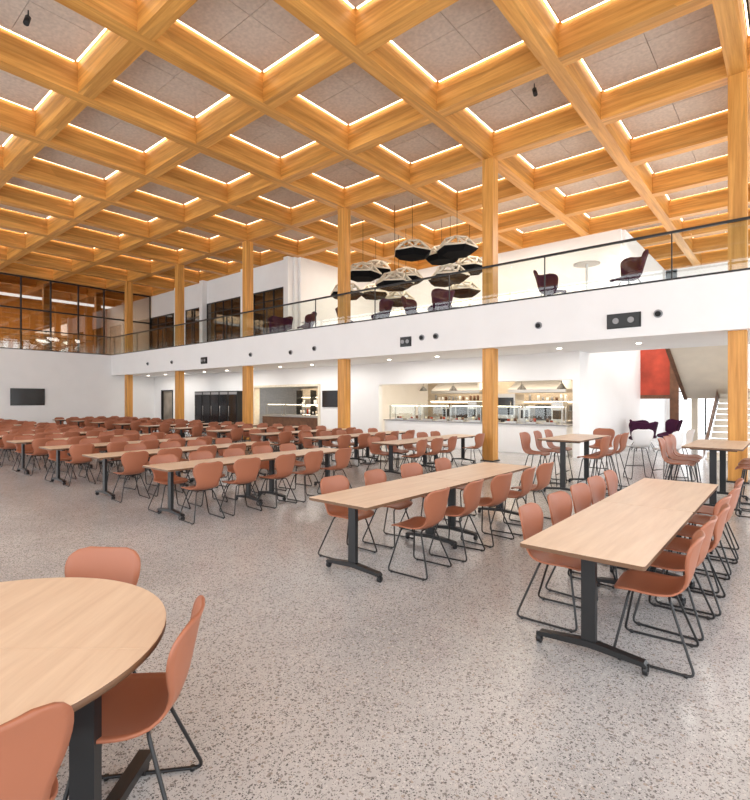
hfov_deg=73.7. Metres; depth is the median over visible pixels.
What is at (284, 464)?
dining chair
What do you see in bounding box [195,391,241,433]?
fridge
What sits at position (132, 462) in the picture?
dining chair
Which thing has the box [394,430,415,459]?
dining chair
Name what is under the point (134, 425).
dining chair
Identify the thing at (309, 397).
display shelf
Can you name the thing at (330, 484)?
dining chair
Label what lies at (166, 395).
door
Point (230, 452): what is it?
dining chair
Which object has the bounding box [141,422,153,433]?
dining chair
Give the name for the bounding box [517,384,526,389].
pendant lamp
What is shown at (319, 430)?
dining chair
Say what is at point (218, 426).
dining chair
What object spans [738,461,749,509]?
counter chair
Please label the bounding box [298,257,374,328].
wall
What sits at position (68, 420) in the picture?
dining chair
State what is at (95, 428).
dining chair
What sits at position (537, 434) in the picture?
counter chair
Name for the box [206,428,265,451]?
dining table
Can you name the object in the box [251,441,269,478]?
dining chair
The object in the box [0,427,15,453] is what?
dining chair
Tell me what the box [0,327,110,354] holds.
gallery railing
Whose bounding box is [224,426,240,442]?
dining chair
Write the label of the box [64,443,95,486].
dining chair
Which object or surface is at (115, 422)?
dining chair
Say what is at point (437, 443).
dining chair
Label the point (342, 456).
dining chair
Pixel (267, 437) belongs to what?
dining chair
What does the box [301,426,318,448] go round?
dining chair
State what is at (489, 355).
column
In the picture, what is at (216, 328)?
window
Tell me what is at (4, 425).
dining chair
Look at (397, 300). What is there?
pendant lamp
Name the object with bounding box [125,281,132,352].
column
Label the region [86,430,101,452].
dining chair
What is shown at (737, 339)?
column
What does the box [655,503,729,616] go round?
dining chair
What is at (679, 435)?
counter chair
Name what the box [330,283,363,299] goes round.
pendant lamp
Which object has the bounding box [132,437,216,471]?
dining table
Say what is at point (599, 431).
counter chair
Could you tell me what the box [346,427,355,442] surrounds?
dining chair
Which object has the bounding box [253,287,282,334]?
window
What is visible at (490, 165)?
column
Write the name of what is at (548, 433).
counter chair
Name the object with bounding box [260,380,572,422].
wall
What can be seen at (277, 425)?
dining chair
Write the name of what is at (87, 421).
dining chair
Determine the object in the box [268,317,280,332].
lounge chair
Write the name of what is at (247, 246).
column
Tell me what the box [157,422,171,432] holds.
dining chair
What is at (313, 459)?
dining chair
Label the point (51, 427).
dining chair
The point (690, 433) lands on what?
counter chair
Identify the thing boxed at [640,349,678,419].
mural panel
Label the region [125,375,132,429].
column
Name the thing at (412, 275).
pendant lamp
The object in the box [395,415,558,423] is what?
pans
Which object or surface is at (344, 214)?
column
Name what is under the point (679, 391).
window
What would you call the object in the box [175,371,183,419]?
column
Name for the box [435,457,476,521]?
dining chair
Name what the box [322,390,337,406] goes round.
screen
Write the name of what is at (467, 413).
range
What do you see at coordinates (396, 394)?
wall partition
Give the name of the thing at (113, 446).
dining chair
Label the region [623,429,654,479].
counter chair
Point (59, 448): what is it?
dining table
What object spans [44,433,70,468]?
dining chair
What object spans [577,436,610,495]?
counter chair
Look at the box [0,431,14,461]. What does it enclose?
dining chair
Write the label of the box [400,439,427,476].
dining chair
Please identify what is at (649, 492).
dining table
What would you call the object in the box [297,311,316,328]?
lounge chair
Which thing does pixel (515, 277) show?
wall
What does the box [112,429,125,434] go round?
dining chair
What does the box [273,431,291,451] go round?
dining chair
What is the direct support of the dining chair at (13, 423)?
on the floor
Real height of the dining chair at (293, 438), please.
0.840 m
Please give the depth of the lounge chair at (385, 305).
17.75 m
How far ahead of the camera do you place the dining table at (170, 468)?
7.33 m
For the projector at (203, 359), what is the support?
attached to the fascia
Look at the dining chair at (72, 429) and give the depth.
15.34 m
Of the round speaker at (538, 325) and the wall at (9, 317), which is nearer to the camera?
the round speaker at (538, 325)
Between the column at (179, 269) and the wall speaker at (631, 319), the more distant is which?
the column at (179, 269)
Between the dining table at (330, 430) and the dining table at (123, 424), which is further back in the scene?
the dining table at (123, 424)
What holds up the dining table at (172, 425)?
on the floor
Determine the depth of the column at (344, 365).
17.51 m
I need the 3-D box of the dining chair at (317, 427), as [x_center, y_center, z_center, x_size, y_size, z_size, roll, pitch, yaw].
[-1.681,1.280,16.669,0.515,0.840,0.494,0,0,44]
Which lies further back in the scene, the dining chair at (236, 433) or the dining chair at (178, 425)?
the dining chair at (178, 425)
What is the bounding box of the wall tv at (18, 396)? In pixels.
[10,388,44,405]
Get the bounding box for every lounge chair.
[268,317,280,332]
[272,316,292,331]
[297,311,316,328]
[371,298,393,318]
[401,296,417,313]
[427,288,454,310]
[533,270,566,295]
[609,249,648,284]
[629,419,656,447]
[629,421,657,451]
[657,419,682,437]
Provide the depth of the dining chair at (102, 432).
13.81 m
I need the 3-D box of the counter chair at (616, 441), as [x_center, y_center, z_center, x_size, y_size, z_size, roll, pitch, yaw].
[4.278,1.160,9.262,0.515,1.080,0.494,0,0,35]
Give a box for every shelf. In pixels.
[296,388,317,414]
[425,394,572,418]
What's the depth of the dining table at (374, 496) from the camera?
5.03 m
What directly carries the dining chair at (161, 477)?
on the floor
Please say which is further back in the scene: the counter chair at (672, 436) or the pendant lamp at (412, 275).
the pendant lamp at (412, 275)
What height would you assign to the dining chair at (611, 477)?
0.840 m
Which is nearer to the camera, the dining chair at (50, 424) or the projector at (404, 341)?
the projector at (404, 341)
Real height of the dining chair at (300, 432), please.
0.840 m
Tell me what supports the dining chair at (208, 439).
on the floor
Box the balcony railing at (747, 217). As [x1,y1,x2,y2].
[112,216,749,354]
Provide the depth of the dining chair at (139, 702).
2.00 m
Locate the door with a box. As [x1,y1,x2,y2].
[161,390,172,419]
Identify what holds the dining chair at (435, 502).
on the floor
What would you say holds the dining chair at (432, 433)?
on the floor
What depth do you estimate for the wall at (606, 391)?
16.23 m
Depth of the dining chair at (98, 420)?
22.09 m
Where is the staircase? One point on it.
(699, 372)
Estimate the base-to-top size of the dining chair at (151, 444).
0.840 m
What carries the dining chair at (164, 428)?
on the floor
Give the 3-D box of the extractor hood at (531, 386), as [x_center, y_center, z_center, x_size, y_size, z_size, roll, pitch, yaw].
[6.396,-0.855,18.979,2.200,1.150,1.500,0,0,40]
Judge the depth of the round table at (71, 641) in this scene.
1.97 m
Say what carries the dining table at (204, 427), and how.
on the floor
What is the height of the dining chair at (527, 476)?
0.840 m
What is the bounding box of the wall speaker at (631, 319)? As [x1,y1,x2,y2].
[607,311,640,328]
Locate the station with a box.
[261,404,317,436]
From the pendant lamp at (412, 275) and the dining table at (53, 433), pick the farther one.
the pendant lamp at (412, 275)
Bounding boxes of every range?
[433,401,481,420]
[510,402,572,423]
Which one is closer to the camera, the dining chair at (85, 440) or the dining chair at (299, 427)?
the dining chair at (85, 440)
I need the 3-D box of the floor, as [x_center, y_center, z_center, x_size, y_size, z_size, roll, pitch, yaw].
[-4.674,1.800,20.566,44.400,0.200,34.500,0,0,40]
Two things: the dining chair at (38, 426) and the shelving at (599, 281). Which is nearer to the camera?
the dining chair at (38, 426)
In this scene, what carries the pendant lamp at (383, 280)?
hanging from the ceiling at (333, 21)
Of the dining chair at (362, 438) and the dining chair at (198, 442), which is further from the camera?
the dining chair at (362, 438)
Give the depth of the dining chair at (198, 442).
10.89 m
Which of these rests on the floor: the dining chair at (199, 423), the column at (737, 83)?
the dining chair at (199, 423)
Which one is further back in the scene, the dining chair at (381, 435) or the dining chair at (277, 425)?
the dining chair at (277, 425)
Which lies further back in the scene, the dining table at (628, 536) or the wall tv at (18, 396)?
the wall tv at (18, 396)
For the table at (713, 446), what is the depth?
7.68 m
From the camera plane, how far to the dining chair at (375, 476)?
6.06 m
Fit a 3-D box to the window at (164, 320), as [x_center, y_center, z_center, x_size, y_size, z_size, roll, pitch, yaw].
[-13.382,-3.950,31.424,3.100,2.700,0.060,0,0,40]
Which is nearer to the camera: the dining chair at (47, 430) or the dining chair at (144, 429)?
the dining chair at (47, 430)
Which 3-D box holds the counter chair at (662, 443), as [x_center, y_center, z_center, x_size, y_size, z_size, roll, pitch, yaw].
[4.832,1.160,8.029,0.515,1.080,0.494,0,0,39]
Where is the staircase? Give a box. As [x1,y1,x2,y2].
[665,345,749,460]
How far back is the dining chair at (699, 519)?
4.98 m
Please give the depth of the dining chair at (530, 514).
3.98 m
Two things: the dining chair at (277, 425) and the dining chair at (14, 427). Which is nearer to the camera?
the dining chair at (14, 427)
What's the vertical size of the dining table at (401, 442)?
0.740 m
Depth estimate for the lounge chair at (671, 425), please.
18.56 m
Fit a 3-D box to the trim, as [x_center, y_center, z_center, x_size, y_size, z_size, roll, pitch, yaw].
[-4.089,0.500,23.130,4.680,2.400,0.320,0,0,40]
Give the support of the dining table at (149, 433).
on the floor
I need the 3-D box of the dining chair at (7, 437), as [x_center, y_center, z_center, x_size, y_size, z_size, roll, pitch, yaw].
[-9.443,1.280,12.970,0.515,0.840,0.494,0,0,42]
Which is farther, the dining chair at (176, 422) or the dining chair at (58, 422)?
the dining chair at (58, 422)
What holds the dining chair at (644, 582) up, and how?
on the floor
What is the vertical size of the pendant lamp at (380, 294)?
2.450 m
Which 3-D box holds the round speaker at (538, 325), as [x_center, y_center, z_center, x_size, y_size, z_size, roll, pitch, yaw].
[4.147,-1.900,12.721,0.180,0.180,0.079,0,0,40]
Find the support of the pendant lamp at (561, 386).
hanging from the fascia
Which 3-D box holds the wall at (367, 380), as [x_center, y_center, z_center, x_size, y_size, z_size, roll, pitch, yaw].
[-3.936,0.135,23.079,25.700,3.130,0.300,0,0,40]
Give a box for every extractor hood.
[431,382,481,393]
[508,380,572,392]
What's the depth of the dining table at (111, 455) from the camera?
8.76 m
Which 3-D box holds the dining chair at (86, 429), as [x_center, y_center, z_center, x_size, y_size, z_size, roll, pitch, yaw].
[-9.496,1.280,16.453,0.515,0.840,0.494,0,0,37]
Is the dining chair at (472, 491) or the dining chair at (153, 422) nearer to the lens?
the dining chair at (472, 491)
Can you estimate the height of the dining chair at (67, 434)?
0.840 m
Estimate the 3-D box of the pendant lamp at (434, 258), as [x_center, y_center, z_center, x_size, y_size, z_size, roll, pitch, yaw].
[2.615,-6.300,19.607,1.440,1.800,1.263,0,0,-10]
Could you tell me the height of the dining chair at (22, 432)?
0.840 m
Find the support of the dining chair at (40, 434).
on the floor
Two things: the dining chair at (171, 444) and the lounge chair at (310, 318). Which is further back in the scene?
the lounge chair at (310, 318)
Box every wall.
[0,295,106,353]
[0,371,153,423]
[107,257,297,354]
[154,351,572,441]
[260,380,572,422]
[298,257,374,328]
[375,229,621,316]
[573,351,640,457]
[622,229,665,434]
[666,258,749,420]
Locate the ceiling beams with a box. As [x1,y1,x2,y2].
[0,0,749,306]
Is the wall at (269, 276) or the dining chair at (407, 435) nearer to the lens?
the dining chair at (407, 435)
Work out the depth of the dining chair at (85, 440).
11.36 m
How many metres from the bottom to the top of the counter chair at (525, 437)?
1.080 m
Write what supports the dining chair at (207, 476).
on the floor
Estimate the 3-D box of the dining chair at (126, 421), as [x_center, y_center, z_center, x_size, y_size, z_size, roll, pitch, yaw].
[-10.919,1.280,21.815,0.515,0.840,0.494,0,0,41]
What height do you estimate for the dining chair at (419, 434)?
0.840 m
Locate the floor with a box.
[0,429,749,799]
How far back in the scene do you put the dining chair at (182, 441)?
11.45 m
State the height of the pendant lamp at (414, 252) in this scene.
2.100 m
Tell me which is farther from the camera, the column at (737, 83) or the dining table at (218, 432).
the dining table at (218, 432)
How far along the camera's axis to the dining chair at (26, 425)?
18.19 m
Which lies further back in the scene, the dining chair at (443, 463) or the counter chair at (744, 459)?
the counter chair at (744, 459)
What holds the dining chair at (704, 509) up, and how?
on the floor
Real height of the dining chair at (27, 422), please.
0.840 m
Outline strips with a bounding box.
[0,0,749,262]
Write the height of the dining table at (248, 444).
0.740 m
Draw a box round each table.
[0,433,62,465]
[0,577,165,799]
[6,437,96,473]
[39,441,139,484]
[82,447,196,498]
[90,422,130,429]
[91,433,165,465]
[112,422,157,431]
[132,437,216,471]
[138,424,187,437]
[142,455,273,519]
[169,426,224,444]
[183,441,274,481]
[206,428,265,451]
[249,431,314,449]
[251,447,337,500]
[261,426,303,448]
[304,434,371,465]
[309,476,467,582]
[310,428,345,448]
[357,431,405,460]
[372,438,435,473]
[417,462,531,539]
[421,434,475,463]
[520,501,692,675]
[538,434,609,491]
[573,260,599,289]
[601,478,718,589]
[682,439,749,514]
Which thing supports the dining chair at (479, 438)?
on the floor
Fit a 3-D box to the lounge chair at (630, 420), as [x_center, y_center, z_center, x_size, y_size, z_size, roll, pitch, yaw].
[9.600,1.204,18.014,0.758,1.003,0.903,0,0,-10]
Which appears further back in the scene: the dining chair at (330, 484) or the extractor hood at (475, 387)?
the extractor hood at (475, 387)
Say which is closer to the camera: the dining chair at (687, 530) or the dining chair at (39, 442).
the dining chair at (687, 530)
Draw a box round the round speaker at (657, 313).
[653,310,662,317]
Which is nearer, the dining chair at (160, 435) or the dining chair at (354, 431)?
the dining chair at (160, 435)
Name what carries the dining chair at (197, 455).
on the floor
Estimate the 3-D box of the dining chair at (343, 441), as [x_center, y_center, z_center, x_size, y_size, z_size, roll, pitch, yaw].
[-0.890,1.280,12.530,0.515,0.840,0.494,0,0,44]
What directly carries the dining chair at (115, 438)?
on the floor
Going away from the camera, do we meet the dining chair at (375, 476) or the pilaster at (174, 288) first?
the dining chair at (375, 476)
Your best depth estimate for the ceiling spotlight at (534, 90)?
11.47 m
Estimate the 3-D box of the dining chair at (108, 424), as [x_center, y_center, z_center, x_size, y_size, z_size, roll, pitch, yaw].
[-11.344,1.280,21.296,0.515,0.840,0.494,0,0,44]
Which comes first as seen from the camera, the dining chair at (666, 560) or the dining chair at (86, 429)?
the dining chair at (666, 560)
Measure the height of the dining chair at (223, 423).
0.840 m
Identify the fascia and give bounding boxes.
[0,270,749,376]
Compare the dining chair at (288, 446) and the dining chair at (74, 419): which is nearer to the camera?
the dining chair at (288, 446)
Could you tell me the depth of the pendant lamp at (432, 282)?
22.08 m
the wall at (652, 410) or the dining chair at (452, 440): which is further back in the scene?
the wall at (652, 410)
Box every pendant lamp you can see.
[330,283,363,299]
[351,262,381,281]
[361,259,390,278]
[362,283,387,299]
[375,271,413,291]
[385,235,414,306]
[388,267,422,285]
[395,199,430,261]
[426,219,458,264]
[428,271,451,286]
[431,263,469,284]
[436,235,477,258]
[450,280,480,297]
[453,225,481,275]
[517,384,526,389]
[557,380,565,388]
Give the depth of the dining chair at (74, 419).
23.60 m
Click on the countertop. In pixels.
(509, 440)
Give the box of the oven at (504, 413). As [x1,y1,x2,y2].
[498,394,523,421]
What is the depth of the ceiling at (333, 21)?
14.00 m
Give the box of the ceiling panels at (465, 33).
[0,0,749,270]
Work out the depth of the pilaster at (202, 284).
28.03 m
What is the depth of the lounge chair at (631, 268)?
12.32 m
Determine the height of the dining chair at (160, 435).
0.840 m
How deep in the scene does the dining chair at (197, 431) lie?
16.79 m
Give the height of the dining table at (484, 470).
0.740 m
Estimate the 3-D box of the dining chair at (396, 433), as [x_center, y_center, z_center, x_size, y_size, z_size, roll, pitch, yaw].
[0.398,1.280,14.081,0.515,0.840,0.494,0,0,35]
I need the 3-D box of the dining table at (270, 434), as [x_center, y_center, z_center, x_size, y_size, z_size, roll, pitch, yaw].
[-2.701,1.330,14.687,0.760,0.740,1.830,0,0,40]
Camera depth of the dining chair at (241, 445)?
9.90 m
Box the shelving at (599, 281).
[391,280,601,312]
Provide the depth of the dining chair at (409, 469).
6.81 m
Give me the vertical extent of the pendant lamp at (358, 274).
2.600 m
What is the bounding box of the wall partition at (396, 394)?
[382,384,427,431]
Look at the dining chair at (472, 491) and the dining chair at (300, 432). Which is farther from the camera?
the dining chair at (300, 432)
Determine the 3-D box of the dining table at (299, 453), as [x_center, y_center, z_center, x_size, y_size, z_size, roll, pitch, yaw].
[-1.358,1.330,9.194,0.760,0.740,1.830,0,0,40]
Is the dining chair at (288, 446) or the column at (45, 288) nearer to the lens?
the dining chair at (288, 446)
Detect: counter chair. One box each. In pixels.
[519,432,551,491]
[533,431,559,486]
[544,429,572,483]
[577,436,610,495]
[589,428,614,476]
[591,434,620,493]
[598,432,629,489]
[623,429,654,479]
[651,431,685,481]
[657,438,695,481]
[663,436,699,482]
[664,429,695,481]
[668,434,702,482]
[735,465,749,517]
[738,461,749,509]
[740,458,749,503]
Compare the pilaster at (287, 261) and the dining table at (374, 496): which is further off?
the pilaster at (287, 261)
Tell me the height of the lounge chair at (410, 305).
1.003 m
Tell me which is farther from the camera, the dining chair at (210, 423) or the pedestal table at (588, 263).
the dining chair at (210, 423)
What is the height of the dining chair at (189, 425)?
0.840 m
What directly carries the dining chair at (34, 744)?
on the floor
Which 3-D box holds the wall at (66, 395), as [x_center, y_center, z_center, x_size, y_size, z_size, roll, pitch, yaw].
[-20.002,0.135,23.768,0.200,3.130,19.300,0,0,40]
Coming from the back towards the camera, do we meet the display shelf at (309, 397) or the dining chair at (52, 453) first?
the display shelf at (309, 397)
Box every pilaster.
[174,288,174,345]
[199,280,206,342]
[240,269,241,336]
[283,256,292,330]
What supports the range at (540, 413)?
on the floor
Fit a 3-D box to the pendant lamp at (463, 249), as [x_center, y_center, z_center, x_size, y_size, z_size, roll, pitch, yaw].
[2.824,-6.100,17.212,1.440,2.200,1.263,0,0,17]
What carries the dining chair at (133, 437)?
on the floor
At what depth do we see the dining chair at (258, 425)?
17.77 m
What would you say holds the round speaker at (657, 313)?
attached to the fascia
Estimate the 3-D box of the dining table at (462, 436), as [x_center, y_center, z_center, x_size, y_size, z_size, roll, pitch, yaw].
[1.972,1.330,13.162,0.760,0.740,1.830,0,0,40]
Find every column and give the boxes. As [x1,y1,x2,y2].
[42,284,49,349]
[94,292,100,353]
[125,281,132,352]
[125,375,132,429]
[175,264,183,345]
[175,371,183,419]
[241,366,252,440]
[242,241,252,336]
[336,359,350,447]
[338,208,350,323]
[480,348,499,461]
[482,157,497,303]
[726,330,749,483]
[728,70,747,269]
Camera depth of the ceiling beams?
13.52 m
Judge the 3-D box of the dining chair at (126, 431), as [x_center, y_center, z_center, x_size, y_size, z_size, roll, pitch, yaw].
[-6.808,1.280,14.176,0.515,0.840,0.494,0,0,35]
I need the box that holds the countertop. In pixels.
[384,419,572,455]
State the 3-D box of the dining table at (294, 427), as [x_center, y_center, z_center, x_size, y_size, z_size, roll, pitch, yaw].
[-3.268,1.330,17.559,0.760,0.740,1.830,0,0,40]
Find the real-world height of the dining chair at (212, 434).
0.840 m
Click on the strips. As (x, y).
(346, 1)
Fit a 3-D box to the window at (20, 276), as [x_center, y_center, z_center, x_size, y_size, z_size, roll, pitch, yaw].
[-20.869,-4.650,24.756,0.100,4.100,19.770,0,0,40]
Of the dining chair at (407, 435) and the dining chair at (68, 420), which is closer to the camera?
the dining chair at (407, 435)
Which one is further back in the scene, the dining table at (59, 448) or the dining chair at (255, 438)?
the dining chair at (255, 438)
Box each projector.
[201,357,206,363]
[400,336,410,346]
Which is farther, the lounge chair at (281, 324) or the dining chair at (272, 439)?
the lounge chair at (281, 324)
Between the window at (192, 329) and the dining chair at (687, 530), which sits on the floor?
the dining chair at (687, 530)
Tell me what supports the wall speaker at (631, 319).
attached to the fascia
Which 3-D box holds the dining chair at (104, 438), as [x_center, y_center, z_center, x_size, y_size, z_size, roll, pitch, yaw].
[-6.846,1.280,12.528,0.515,0.840,0.494,0,0,35]
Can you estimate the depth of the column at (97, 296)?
31.13 m
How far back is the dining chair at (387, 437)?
12.28 m
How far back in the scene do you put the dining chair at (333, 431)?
15.28 m
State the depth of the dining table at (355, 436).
13.15 m
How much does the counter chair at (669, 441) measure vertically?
1.080 m
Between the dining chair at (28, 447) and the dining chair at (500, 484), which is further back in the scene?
the dining chair at (28, 447)
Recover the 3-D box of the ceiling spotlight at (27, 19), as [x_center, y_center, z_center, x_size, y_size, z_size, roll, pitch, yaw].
[-6.495,-7.141,9.334,0.146,0.319,0.146,0,0,40]
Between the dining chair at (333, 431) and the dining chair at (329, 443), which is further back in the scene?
the dining chair at (333, 431)
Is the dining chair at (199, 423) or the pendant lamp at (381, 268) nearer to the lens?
the dining chair at (199, 423)
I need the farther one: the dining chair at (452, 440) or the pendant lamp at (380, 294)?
the pendant lamp at (380, 294)
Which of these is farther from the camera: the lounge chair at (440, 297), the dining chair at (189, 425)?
the dining chair at (189, 425)
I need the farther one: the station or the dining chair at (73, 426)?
the station
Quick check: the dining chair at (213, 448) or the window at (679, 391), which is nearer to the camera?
the dining chair at (213, 448)
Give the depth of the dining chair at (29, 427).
16.30 m
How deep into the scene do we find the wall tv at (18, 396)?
25.91 m
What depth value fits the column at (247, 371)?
21.13 m
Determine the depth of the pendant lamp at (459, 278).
17.86 m
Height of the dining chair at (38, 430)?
0.840 m
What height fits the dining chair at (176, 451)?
0.840 m
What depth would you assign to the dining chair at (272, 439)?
15.29 m
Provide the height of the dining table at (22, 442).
0.740 m
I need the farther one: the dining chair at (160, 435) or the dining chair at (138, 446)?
the dining chair at (160, 435)
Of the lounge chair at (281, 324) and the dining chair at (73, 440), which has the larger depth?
the lounge chair at (281, 324)
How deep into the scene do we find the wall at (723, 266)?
24.93 m
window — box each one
[0,272,150,353]
[151,313,173,348]
[185,307,198,344]
[207,297,239,341]
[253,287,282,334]
[679,391,706,433]
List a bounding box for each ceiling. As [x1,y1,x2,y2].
[0,0,749,306]
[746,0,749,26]
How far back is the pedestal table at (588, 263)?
13.16 m
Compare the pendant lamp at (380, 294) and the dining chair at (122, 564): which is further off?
the pendant lamp at (380, 294)
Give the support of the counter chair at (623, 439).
on the floor
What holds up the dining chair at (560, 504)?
on the floor
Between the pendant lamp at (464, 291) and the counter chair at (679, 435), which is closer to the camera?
the counter chair at (679, 435)
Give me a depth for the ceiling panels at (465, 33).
11.90 m
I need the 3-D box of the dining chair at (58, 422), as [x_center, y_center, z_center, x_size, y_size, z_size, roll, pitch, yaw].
[-15.633,1.280,24.896,0.515,0.840,0.494,0,0,37]
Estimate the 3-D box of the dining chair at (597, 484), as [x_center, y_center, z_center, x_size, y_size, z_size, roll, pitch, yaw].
[2.613,1.280,5.464,0.515,0.840,0.494,0,0,44]
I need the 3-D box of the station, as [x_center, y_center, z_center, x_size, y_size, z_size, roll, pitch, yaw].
[-3.665,0.944,23.635,4.500,1.512,0.800,0,0,40]
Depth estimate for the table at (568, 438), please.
9.14 m
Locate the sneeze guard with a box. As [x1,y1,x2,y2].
[390,405,565,424]
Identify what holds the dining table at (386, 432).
on the floor
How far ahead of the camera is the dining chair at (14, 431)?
14.75 m
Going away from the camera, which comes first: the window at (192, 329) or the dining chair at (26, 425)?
the dining chair at (26, 425)
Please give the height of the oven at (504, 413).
1.950 m
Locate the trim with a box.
[253,384,319,427]
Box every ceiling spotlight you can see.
[23,10,30,25]
[532,83,537,96]
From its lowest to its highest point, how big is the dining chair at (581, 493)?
0.840 m
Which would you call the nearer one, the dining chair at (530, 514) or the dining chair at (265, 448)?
the dining chair at (530, 514)
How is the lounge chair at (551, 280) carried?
on the fascia
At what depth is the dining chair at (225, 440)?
11.36 m
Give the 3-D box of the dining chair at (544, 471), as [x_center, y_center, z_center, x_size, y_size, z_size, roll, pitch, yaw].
[2.231,1.280,7.063,0.494,0.840,0.515,0,0,-45]
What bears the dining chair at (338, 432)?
on the floor
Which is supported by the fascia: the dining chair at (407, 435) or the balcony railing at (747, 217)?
the balcony railing at (747, 217)
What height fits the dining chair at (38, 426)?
0.840 m
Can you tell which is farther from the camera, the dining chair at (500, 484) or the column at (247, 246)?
the column at (247, 246)
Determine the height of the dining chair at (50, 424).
0.840 m
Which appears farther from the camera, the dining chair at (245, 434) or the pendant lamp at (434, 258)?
the pendant lamp at (434, 258)
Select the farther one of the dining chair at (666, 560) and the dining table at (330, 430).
the dining table at (330, 430)
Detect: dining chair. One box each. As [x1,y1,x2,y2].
[0,424,13,426]
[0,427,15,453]
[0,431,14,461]
[0,433,21,466]
[0,702,73,799]
[4,422,17,424]
[7,429,27,457]
[8,426,24,450]
[12,435,40,471]
[16,430,40,460]
[20,426,35,429]
[21,424,34,426]
[23,421,36,426]
[24,438,54,475]
[29,432,53,463]
[34,428,49,433]
[35,425,48,428]
[44,423,57,425]
[44,426,58,428]
[44,429,61,458]
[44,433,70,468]
[45,439,76,481]
[54,417,63,424]
[59,427,71,450]
[60,431,79,461]
[60,436,87,471]
[62,595,204,799]
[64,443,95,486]
[65,425,78,427]
[65,546,140,672]
[66,418,73,424]
[68,428,84,454]
[73,418,84,427]
[79,438,108,477]
[82,419,94,427]
[83,426,94,436]
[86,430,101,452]
[87,434,115,468]
[92,419,102,426]
[92,427,106,430]
[97,441,129,481]
[98,431,115,462]
[104,420,114,430]
[109,436,129,474]
[111,451,149,502]
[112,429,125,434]
[114,421,124,428]
[117,433,139,466]
[122,420,131,429]
[124,430,138,433]
[124,443,157,489]
[130,422,140,431]
[130,439,159,478]
[140,434,157,470]
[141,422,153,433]
[148,448,183,496]
[148,454,190,513]
[149,421,156,430]
[150,432,164,447]
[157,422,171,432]
[159,423,170,446]
[160,441,190,485]
[164,433,186,457]
[167,438,186,472]
[171,423,186,444]
[173,421,187,435]
[178,461,224,524]
[183,445,217,491]
[185,426,202,445]
[187,436,211,471]
[187,439,206,481]
[187,451,227,506]
[188,422,202,436]
[188,424,204,435]
[203,422,217,440]
[204,425,220,440]
[206,426,217,439]
[215,437,234,476]
[218,443,245,486]
[219,457,261,515]
[220,422,236,441]
[222,448,259,499]
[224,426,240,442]
[230,428,243,441]
[235,422,250,441]
[241,425,252,450]
[249,429,262,454]
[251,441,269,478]
[251,445,286,494]
[256,453,296,508]
[257,424,272,447]
[266,426,277,450]
[267,428,279,451]
[272,423,282,446]
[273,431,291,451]
[278,443,311,489]
[284,427,302,448]
[287,450,322,502]
[291,430,310,459]
[294,425,307,448]
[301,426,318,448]
[301,432,324,462]
[312,429,325,455]
[316,425,333,447]
[317,447,351,493]
[318,475,376,557]
[319,431,337,462]
[323,428,341,455]
[330,435,351,467]
[336,430,353,445]
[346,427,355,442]
[350,433,370,466]
[351,429,373,458]
[362,469,413,548]
[363,432,386,463]
[366,436,393,470]
[368,428,387,456]
[378,431,399,460]
[384,435,408,470]
[388,487,451,580]
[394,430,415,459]
[399,462,447,532]
[400,433,423,466]
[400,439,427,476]
[416,432,438,462]
[419,438,443,471]
[429,479,484,562]
[430,431,452,461]
[432,436,457,470]
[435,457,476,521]
[460,472,513,547]
[461,433,484,464]
[491,466,535,535]
[509,462,553,521]
[517,502,580,632]
[545,491,615,601]
[570,483,617,578]
[587,475,605,504]
[604,470,617,495]
[613,530,704,678]
[632,515,717,641]
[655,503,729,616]
[664,494,731,593]
[679,485,740,575]
[690,478,743,560]
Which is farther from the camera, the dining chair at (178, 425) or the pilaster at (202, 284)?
the pilaster at (202, 284)
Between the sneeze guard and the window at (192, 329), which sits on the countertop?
the sneeze guard
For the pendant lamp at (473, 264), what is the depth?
19.09 m
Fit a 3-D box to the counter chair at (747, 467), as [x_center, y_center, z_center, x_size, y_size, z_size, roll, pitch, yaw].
[5.609,1.160,7.345,0.515,1.080,0.494,0,0,38]
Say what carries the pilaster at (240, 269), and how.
attached to the wall at (269, 276)
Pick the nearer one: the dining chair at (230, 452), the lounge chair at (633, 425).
the dining chair at (230, 452)
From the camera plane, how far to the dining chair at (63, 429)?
15.74 m
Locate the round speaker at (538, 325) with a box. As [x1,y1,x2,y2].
[535,322,541,328]
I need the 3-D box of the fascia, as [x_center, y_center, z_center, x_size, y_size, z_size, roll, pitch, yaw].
[-4.751,-2.015,20.630,44.200,1.170,34.100,0,0,40]
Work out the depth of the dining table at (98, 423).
21.42 m
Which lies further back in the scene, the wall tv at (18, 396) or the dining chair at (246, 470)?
the wall tv at (18, 396)
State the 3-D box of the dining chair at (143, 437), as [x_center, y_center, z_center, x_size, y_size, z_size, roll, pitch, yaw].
[-5.459,1.280,12.250,0.515,0.840,0.494,0,0,41]
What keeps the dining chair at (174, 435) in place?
on the floor
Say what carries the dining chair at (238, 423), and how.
on the floor
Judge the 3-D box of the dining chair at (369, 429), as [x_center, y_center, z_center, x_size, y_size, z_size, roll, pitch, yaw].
[0.070,1.280,15.237,0.515,0.840,0.494,0,0,41]
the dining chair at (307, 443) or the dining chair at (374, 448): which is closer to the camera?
the dining chair at (374, 448)
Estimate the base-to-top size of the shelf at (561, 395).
1.948 m
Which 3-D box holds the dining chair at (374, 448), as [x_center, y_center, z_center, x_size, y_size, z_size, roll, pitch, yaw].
[0.109,1.280,11.736,0.515,0.840,0.494,0,0,45]

